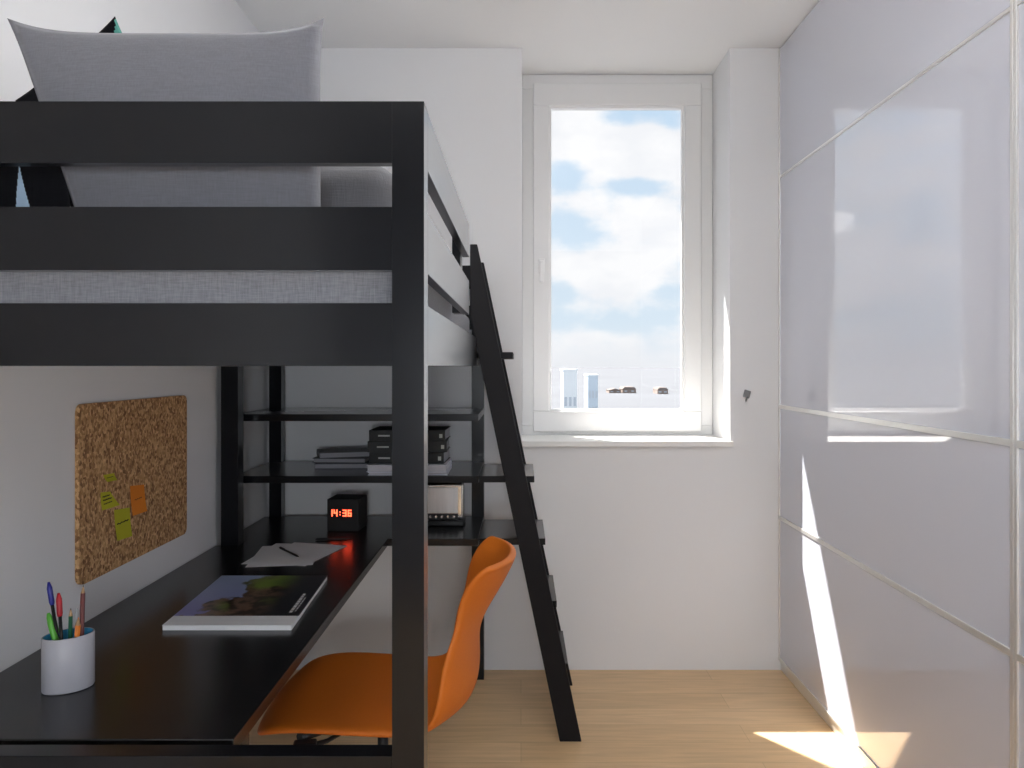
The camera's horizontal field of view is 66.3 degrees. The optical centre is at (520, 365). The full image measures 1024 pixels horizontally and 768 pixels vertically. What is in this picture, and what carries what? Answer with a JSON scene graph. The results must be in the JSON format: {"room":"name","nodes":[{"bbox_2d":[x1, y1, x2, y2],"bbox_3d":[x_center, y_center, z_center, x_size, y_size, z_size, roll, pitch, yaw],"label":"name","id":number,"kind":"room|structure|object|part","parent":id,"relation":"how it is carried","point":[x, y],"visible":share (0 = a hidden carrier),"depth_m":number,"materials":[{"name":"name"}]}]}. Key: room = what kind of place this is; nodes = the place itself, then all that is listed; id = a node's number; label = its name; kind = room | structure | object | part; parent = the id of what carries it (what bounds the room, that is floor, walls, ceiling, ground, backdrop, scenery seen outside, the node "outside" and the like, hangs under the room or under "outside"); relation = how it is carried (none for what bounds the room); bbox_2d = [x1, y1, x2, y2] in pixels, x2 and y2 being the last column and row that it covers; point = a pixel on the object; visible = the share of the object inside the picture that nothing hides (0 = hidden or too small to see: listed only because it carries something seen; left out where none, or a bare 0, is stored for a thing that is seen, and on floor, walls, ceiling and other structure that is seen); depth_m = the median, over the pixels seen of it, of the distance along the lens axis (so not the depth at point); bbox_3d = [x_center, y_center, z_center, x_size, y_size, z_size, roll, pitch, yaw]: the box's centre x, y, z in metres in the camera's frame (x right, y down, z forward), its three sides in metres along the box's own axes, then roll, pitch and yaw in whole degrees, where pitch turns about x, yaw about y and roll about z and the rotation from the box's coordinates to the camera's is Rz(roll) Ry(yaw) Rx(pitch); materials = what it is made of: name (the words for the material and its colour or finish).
{"room":"bedroom","nodes":[
{"label":"bedroom","id":0,"kind":"room"},
{"bbox_2d":[0,0,268,671],"bbox_3d":[-1.162,-0.031,0.675,0.120,2.752,5.590,0,0,0],"label":"wall","id":1,"kind":"structure","parent":0,"point":[38,404],"depth_m":1.93,"materials":[{"name":"white paint"}]},
{"bbox_2d":[75,395,186,584],"bbox_3d":[-1.096,0.320,2.248,0.010,0.450,0.624,0,0,0],"label":"cork board","id":2,"kind":"object","parent":1,"relation":"attached to","point":[139,441],"visible":1,"depth_m":2.17,"materials":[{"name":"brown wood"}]},
{"bbox_2d":[103,473,116,481],"bbox_3d":[-1.087,0.295,2.076,0.006,0.022,0.060,0,0,0],"label":"sticky note","id":3,"kind":"object","parent":2,"relation":"attached to","point":[108,477],"visible":1,"depth_m":2.08,"materials":[{"name":"yellow paper"}]},
{"bbox_2d":[101,492,119,509],"bbox_3d":[-1.088,0.352,2.075,0.007,0.048,0.089,0,0,0],"label":"sticky note","id":4,"kind":"object","parent":2,"relation":"attached to","point":[108,501],"visible":1,"depth_m":2.06,"materials":[{"name":"yellow paper"}]},
{"bbox_2d":[114,508,131,540],"bbox_3d":[-1.087,0.430,2.144,0.006,0.088,0.086,0,0,0],"label":"sticky note","id":5,"kind":"object","parent":2,"relation":"attached to","point":[122,516],"visible":1,"depth_m":2.14,"materials":[{"name":"yellow paper"}]},
{"bbox_2d":[130,485,146,515],"bbox_3d":[-1.087,0.378,2.231,0.006,0.086,0.087,0,0,0],"label":"sticky note","id":6,"kind":"object","parent":2,"relation":"attached to","point":[137,492],"visible":1,"depth_m":2.23,"materials":[{"name":"orange paper"}]},
{"bbox_2d":[235,0,818,74],"bbox_3d":[0.349,-1.467,0.890,3.142,0.120,6.020,0,0,0],"label":"ceiling","id":7,"kind":"structure","parent":0,"point":[555,37],"depth_m":3.26,"materials":[{"name":"white paint"}]},
{"bbox_2d":[285,48,780,669],"bbox_3d":[0.349,-0.031,3.670,3.142,2.752,0.400,0,0,0],"label":"wall","id":8,"kind":"structure","parent":0,"point":[658,558],"depth_m":3.47,"materials":[{"name":"white paint"}]},
{"bbox_2d":[522,75,711,434],"bbox_3d":[0.465,-0.537,3.784,0.919,1.738,0.163,0,0,0],"label":"window","id":9,"kind":"structure","parent":8,"relation":"in","point":[541,94],"depth_m":3.76,"materials":[{"name":"white plastic"}]},
{"bbox_3d":[0.098,-0.480,3.752,0.030,0.070,0.012,0,0,0],"label":"handle","id":10,"kind":"part","parent":9,"relation":"part of","materials":[{"name":"white plastic"}]},
{"bbox_3d":[0.098,-0.448,3.724,0.022,0.105,0.044,0,0,0],"label":"lever","id":11,"kind":"part","parent":9,"relation":"part of","materials":[{"name":"white plastic"}]},
{"bbox_2d":[521,435,733,446],"bbox_3d":[0.465,0.344,3.615,0.945,0.024,0.321,0,0,0],"label":"window sill","id":12,"kind":"structure","parent":8,"relation":"attached to","point":[527,440],"depth_m":3.46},
{"bbox_2d":[743,390,750,401],"bbox_3d":[0.998,0.131,3.451,0.035,0.052,0.037,0,0,0],"label":"wall hook","id":13,"kind":"object","parent":8,"relation":"attached to","point":[746,394],"visible":1,"depth_m":3.46,"materials":[{"name":"grey metal"}]},
{"bbox_2d":[249,670,863,767],"bbox_3d":[0.349,1.395,0.890,3.142,0.100,6.020,0,0,0],"label":"floor","id":14,"kind":"structure","parent":0,"point":[626,718],"depth_m":2.92,"materials":[{"name":"brown wood"}]},
{"bbox_2d":[0,101,483,767],"bbox_3d":[-0.620,0.456,2.349,0.921,1.779,2.127,0,0,0],"label":"bed","id":15,"kind":"object","parent":14,"relation":"on","point":[405,334],"visible":0.87,"depth_m":1.28,"materials":[{"name":"black paint"}]},
{"bbox_3d":[-0.620,-0.051,1.297,0.816,0.103,0.024,0,0,0],"label":"rail","id":16,"kind":"part","parent":15,"relation":"part of","materials":[{"name":"black paint"}]},
{"bbox_3d":[-0.620,-0.209,1.297,0.816,0.104,0.024,0,0,0],"label":"rail","id":17,"kind":"part","parent":15,"relation":"part of","materials":[{"name":"black paint"}]},
{"bbox_3d":[-0.620,-0.384,1.297,0.816,0.101,0.024,0,0,0],"label":"rail","id":18,"kind":"part","parent":15,"relation":"part of","materials":[{"name":"black paint"}]},
{"bbox_3d":[-1.049,0.673,2.849,0.062,1.344,0.058,0,0,0],"label":"post","id":19,"kind":"part","parent":15,"relation":"part of","materials":[{"name":"black paint"}]},
{"bbox_2d":[0,272,468,331],"bbox_3d":[-0.632,-0.131,2.348,0.827,0.168,2.013,0,0,0],"label":"mattress","id":20,"kind":"object","parent":15,"relation":"on","point":[15,287],"visible":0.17,"depth_m":1.34,"materials":[{"name":"grey fabric"}]},
{"bbox_2d":[0,166,69,206],"bbox_3d":[-0.953,-0.361,1.520,0.183,0.297,0.050,0,0,0],"label":"cushion","id":21,"kind":"object","parent":20,"relation":"on","point":[20,186],"visible":0.23,"depth_m":1.50,"materials":[{"name":"black fabric"}]},
{"bbox_2d":[15,17,121,206],"bbox_3d":[-0.861,-0.473,1.620,0.370,0.500,0.079,0,0,0],"label":"cushion","id":22,"kind":"object","parent":20,"relation":"on","point":[112,26],"visible":0.02,"depth_m":1.62,"materials":[{"name":"black fabric"}]},
{"bbox_2d":[7,18,323,206],"bbox_3d":[-0.670,-0.438,1.464,0.613,0.446,0.122,0,0,0],"label":"pillow","id":23,"kind":"object","parent":20,"relation":"on","point":[279,65],"visible":0.56,"depth_m":1.43,"materials":[{"name":"grey fabric"}]},
{"bbox_2d":[320,166,391,206],"bbox_3d":[-0.570,-0.342,1.985,0.581,0.251,0.470,0,0,0],"label":"pillow","id":24,"kind":"object","parent":20,"relation":"on","point":[341,186],"visible":0.06,"depth_m":1.75,"materials":[{"name":"grey fabric"}]},
{"bbox_3d":[-1.054,0.456,3.386,0.052,1.779,0.052,0,0,0],"label":"post","id":25,"kind":"part","parent":15,"relation":"part of","materials":[{"name":"black paint"}]},
{"bbox_2d":[314,462,368,468],"bbox_3d":[-0.715,0.400,3.205,0.225,0.022,0.155,0,0,-2],"label":"book","id":26,"kind":"object","parent":15,"relation":"on","point":[317,465],"visible":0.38,"depth_m":3.13,"materials":[{"name":"grey paper"}]},
{"bbox_2d":[312,456,368,462],"bbox_3d":[-0.725,0.379,3.215,0.215,0.020,0.155,0,0,3],"label":"book","id":27,"kind":"object","parent":26,"relation":"on","point":[316,459],"visible":0.48,"depth_m":3.14,"materials":[{"name":"black paper"}]},
{"bbox_2d":[317,447,368,458],"bbox_3d":[-0.728,0.357,3.215,0.205,0.024,0.150,0,0,-18],"label":"book","id":28,"kind":"object","parent":27,"relation":"on","point":[335,452],"visible":0.84,"depth_m":3.16,"materials":[{"name":"black paper"}]},
{"bbox_2d":[244,408,483,420],"bbox_3d":[-0.619,0.193,3.144,0.920,0.026,0.428,0,0,0],"label":"shelf","id":29,"kind":"object","parent":15,"relation":"attached to","point":[269,414],"depth_m":2.93,"materials":[{"name":"black paint"}]},
{"bbox_2d":[244,462,483,482],"bbox_3d":[-0.619,0.424,3.144,0.920,0.026,0.428,0,0,0],"label":"shelf","id":30,"kind":"object","parent":15,"relation":"attached to","point":[270,472],"depth_m":2.95,"materials":[{"name":"black paint"}]},
{"bbox_2d":[368,465,451,474],"bbox_3d":[-0.428,0.405,3.055,0.300,0.012,0.215,0,0,-1],"label":"book","id":31,"kind":"object","parent":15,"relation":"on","point":[448,471],"visible":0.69,"depth_m":2.95,"materials":[{"name":"white paper"}]},
{"bbox_2d":[366,458,451,471],"bbox_3d":[-0.430,0.385,3.052,0.302,0.027,0.215,0,0,0],"label":"book","id":32,"kind":"object","parent":31,"relation":"on","point":[444,467],"visible":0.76,"depth_m":2.95,"materials":[{"name":"white paper"}]},
{"bbox_2d":[369,447,449,463],"bbox_3d":[-0.432,0.350,3.080,0.285,0.043,0.201,0,0,2],"label":"book","id":33,"kind":"object","parent":32,"relation":"on","point":[374,457],"visible":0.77,"depth_m":2.98,"materials":[{"name":"black paper"}]},
{"bbox_2d":[368,438,449,451],"bbox_3d":[-0.436,0.307,3.082,0.300,0.042,0.201,0,0,-2],"label":"book","id":34,"kind":"object","parent":33,"relation":"on","point":[373,446],"visible":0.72,"depth_m":2.98,"materials":[{"name":"black paper"}]},
{"bbox_2d":[369,426,450,440],"bbox_3d":[-0.432,0.265,3.082,0.290,0.042,0.201,0,0,1],"label":"book","id":35,"kind":"object","parent":34,"relation":"on","point":[380,433],"visible":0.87,"depth_m":2.98,"materials":[{"name":"black paper"}]},
{"bbox_3d":[-0.185,0.456,1.311,0.052,1.779,0.052,0,0,0],"label":"post","id":36,"kind":"part","parent":15,"relation":"part of","materials":[{"name":"black paint"}]},
{"bbox_3d":[-0.169,-0.209,1.869,0.020,0.104,1.062,0,0,0],"label":"rail","id":37,"kind":"part","parent":15,"relation":"part of","materials":[{"name":"black paint"}]},
{"bbox_3d":[-0.169,-0.384,1.869,0.020,0.101,1.062,0,0,0],"label":"rail","id":38,"kind":"part","parent":15,"relation":"part of","materials":[{"name":"black paint"}]},
{"bbox_3d":[-0.169,-0.051,2.349,0.020,0.103,2.021,0,0,0],"label":"rail","id":39,"kind":"part","parent":15,"relation":"part of","materials":[{"name":"black paint"}]},
{"bbox_3d":[-0.620,-0.384,3.397,0.815,0.101,0.030,0,0,0],"label":"rail","id":40,"kind":"part","parent":15,"relation":"part of","materials":[{"name":"black paint"}]},
{"bbox_3d":[-0.620,-0.209,3.397,0.815,0.104,0.030,0,0,0],"label":"rail","id":41,"kind":"part","parent":15,"relation":"part of","materials":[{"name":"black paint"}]},
{"bbox_3d":[-0.185,0.456,3.386,0.052,1.779,0.052,0,0,0],"label":"post","id":42,"kind":"part","parent":15,"relation":"part of","materials":[{"name":"black paint"}]},
{"bbox_2d":[0,516,483,744],"bbox_3d":[-0.628,0.995,2.365,0.939,0.700,2.021,0,0,0],"label":"desk","id":43,"kind":"object","parent":14,"relation":"on","point":[153,685],"visible":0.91,"depth_m":1.72,"materials":[{"name":"black wood"}]},
{"bbox_2d":[41,627,94,695],"bbox_3d":[-0.907,0.591,1.572,0.094,0.108,0.072,0,0,-38],"label":"pen cup","id":44,"kind":"object","parent":43,"relation":"on","point":[67,665],"visible":0.95,"depth_m":1.54,"materials":[{"name":"white ceramic"}]},
{"bbox_2d":[46,613,58,639],"bbox_3d":[-0.920,0.565,1.561,0.064,0.142,0.017,0,0,25],"label":"marker pen","id":45,"kind":"object","parent":44,"relation":"in","point":[53,634],"visible":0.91,"depth_m":1.56,"materials":[{"name":"green plastic"}]},
{"bbox_2d":[47,582,58,636],"bbox_3d":[-0.928,0.534,1.568,0.045,0.203,0.010,0,0,13],"label":"ballpoint pen","id":46,"kind":"object","parent":44,"relation":"in","point":[49,586],"visible":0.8,"depth_m":1.57,"materials":[{"name":"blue plastic"}]},
{"bbox_2d":[56,593,62,639],"bbox_3d":[-0.914,0.545,1.559,0.043,0.181,0.011,0,0,44],"label":"ballpoint pen","id":47,"kind":"object","parent":44,"relation":"in","point":[59,608],"visible":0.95,"depth_m":1.56,"materials":[{"name":"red plastic"}]},
{"bbox_2d":[68,608,72,638],"bbox_3d":[-0.899,0.562,1.564,0.008,0.148,0.038,0,0,-26],"label":"pencil","id":48,"kind":"object","parent":44,"relation":"in","point":[70,617],"visible":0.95,"depth_m":1.57,"materials":[{"name":"green paint"}]},
{"bbox_2d":[75,608,77,624],"bbox_3d":[-0.899,0.563,1.581,0.006,0.146,0.019,0,0,0],"label":"slim pen","id":49,"kind":"object","parent":44,"relation":"in","point":[76,615],"visible":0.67,"depth_m":1.58,"materials":[{"name":"grey plastic"}]},
{"bbox_2d":[74,617,80,637],"bbox_3d":[-0.887,0.569,1.560,0.010,0.133,0.023,0,0,20],"label":"pencil","id":50,"kind":"object","parent":44,"relation":"in","point":[77,626],"visible":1,"depth_m":1.56,"materials":[{"name":"orange paint"}]},
{"bbox_2d":[80,585,84,635],"bbox_3d":[-0.883,0.538,1.576,0.008,0.193,0.018,0,0,0],"label":"pencil","id":51,"kind":"object","parent":44,"relation":"in","point":[82,595],"visible":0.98,"depth_m":1.58,"materials":[{"name":"red paint"}]},
{"bbox_2d":[162,576,326,629],"bbox_3d":[-0.731,0.638,2.139,0.345,0.013,0.456,0,0,0],"label":"magazine","id":52,"kind":"object","parent":43,"relation":"on","point":[230,602],"visible":1,"depth_m":2.08,"materials":[{"name":"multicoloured paper"}]},
{"bbox_3d":[-0.522,1.009,1.423,0.045,0.672,0.045,0,0,0],"label":"leg","id":53,"kind":"part","parent":43,"relation":"part of","materials":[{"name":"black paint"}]},
{"bbox_2d":[246,546,313,566],"bbox_3d":[-0.800,0.644,2.672,0.210,0.001,0.297,0,0,-8],"label":"paper sheet","id":54,"kind":"object","parent":43,"relation":"on","point":[263,548],"visible":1,"depth_m":2.53,"materials":[{"name":"white paper"}]},
{"bbox_2d":[242,543,332,564],"bbox_3d":[-0.795,0.644,2.690,0.210,0.001,0.297,0,0,4],"label":"paper sheet","id":55,"kind":"object","parent":54,"relation":"on","point":[276,546],"visible":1,"depth_m":2.71,"materials":[{"name":"white paper"}]},
{"bbox_2d":[249,542,346,565],"bbox_3d":[-0.760,0.643,2.690,0.210,0.001,0.297,0,0,14],"label":"paper sheet","id":56,"kind":"object","parent":55,"relation":"on","point":[308,553],"visible":1,"depth_m":2.67,"materials":[{"name":"white paper"}]},
{"bbox_2d":[279,547,298,556],"bbox_3d":[-0.796,0.638,2.692,0.007,0.009,0.170,0,0,-38],"label":"ballpoint pen","id":57,"kind":"object","parent":56,"relation":"on","point":[281,548],"visible":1,"depth_m":2.69,"materials":[{"name":"black plastic"}]},
{"bbox_2d":[315,538,350,539],"bbox_3d":[-0.695,0.640,2.905,0.130,0.009,0.007,0,0,-4],"label":"ballpoint pen","id":58,"kind":"object","parent":43,"relation":"on","point":[315,538],"visible":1,"depth_m":2.90,"materials":[{"name":"black plastic"}]},
{"bbox_2d":[327,494,366,530],"bbox_3d":[-0.691,0.582,3.119,0.125,0.125,0.126,0,0,4],"label":"alarm clock","id":59,"kind":"object","parent":43,"relation":"on","point":[345,512],"visible":1,"depth_m":3.06,"materials":[{"name":"black plastic"}]},
{"bbox_2d":[428,483,465,525],"bbox_3d":[-0.350,0.559,3.203,0.240,0.172,0.105,0,0,0],"label":"radio","id":60,"kind":"object","parent":43,"relation":"on","point":[445,500],"visible":0.49,"depth_m":3.15,"materials":[{"name":"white plastic"}]},
{"bbox_3d":[-0.356,0.541,3.158,0.204,0.104,0.004,0,0,0],"label":"panel","id":61,"kind":"part","parent":60,"relation":"part of","materials":[{"name":"metal"}]},
{"bbox_2d":[257,536,515,744],"bbox_3d":[-0.336,0.918,2.121,0.649,0.851,0.553,0,0,0],"label":"desk chair","id":62,"kind":"object","parent":14,"relation":"on","point":[336,695],"visible":0.89,"depth_m":1.98,"materials":[{"name":"orange plastic"}]},
{"bbox_3d":[-0.494,0.936,1.959,0.058,0.039,0.171,0,0,38],"label":"height lever","id":63,"kind":"part","parent":62,"relation":"part of","materials":[{"name":"black plastic"}]},
{"bbox_2d":[470,244,580,741],"bbox_3d":[0.017,0.455,3.066,0.399,1.781,0.521,0,0,0],"label":"ladder","id":64,"kind":"object","parent":14,"relation":"on","point":[525,530],"visible":1,"depth_m":2.81,"materials":[{"name":"black wood"}]},
{"bbox_2d":[778,0,1023,767],"bbox_3d":[1.467,-0.028,1.823,0.660,2.744,3.286,0,0,0],"label":"wardrobe","id":65,"kind":"object","parent":14,"relation":"on","point":[901,122],"visible":1,"depth_m":2.33,"materials":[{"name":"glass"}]},
{"bbox_3d":[1.141,1.289,2.639,0.007,0.012,1.629,0,0,0],"label":"rail","id":66,"kind":"part","parent":65,"relation":"part of","materials":[{"name":"metal"}]},
{"bbox_3d":[1.150,-0.052,0.995,0.016,2.694,1.630,0,0,0],"label":"door","id":67,"kind":"part","parent":65,"relation":"part of","materials":[{"name":"white glass"}]},
{"label":"outside","id":68,"kind":"structure","parent":0,"visible":0},
{"bbox_2d":[551,368,680,408],"bbox_3d":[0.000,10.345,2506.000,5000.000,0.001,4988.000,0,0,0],"label":"ground","id":69,"kind":"structure","parent":68,"point":[644,380],"depth_m":395.61,"materials":[{"name":"white"}]},
{"bbox_2d":[560,369,577,408],"bbox_3d":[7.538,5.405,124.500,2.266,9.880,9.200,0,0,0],"label":"apartment block","id":70,"kind":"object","parent":69,"relation":"on","point":[568,376],"visible":0.58,"depth_m":120.01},
{"bbox_2d":[584,374,598,408],"bbox_3d":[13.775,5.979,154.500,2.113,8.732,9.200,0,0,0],"label":"apartment block","id":71,"kind":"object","parent":69,"relation":"on","point":[590,380],"visible":0.71,"depth_m":150.01,"materials":[{"name":"blue glass"}]},
{"bbox_2d":[606,388,620,392],"bbox_3d":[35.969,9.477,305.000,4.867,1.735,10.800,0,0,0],"label":"house","id":72,"kind":"structure","parent":69,"relation":"on","point":[610,390],"depth_m":300.01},
{"bbox_2d":[619,386,635,392],"bbox_3d":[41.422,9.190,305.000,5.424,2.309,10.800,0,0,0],"label":"house","id":73,"kind":"structure","parent":69,"relation":"on","point":[624,389],"depth_m":300.01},
{"bbox_2d":[653,387,667,393],"bbox_3d":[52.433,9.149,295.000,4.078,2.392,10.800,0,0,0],"label":"house","id":74,"kind":"structure","parent":69,"relation":"on","point":[657,390],"depth_m":290.00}
]}

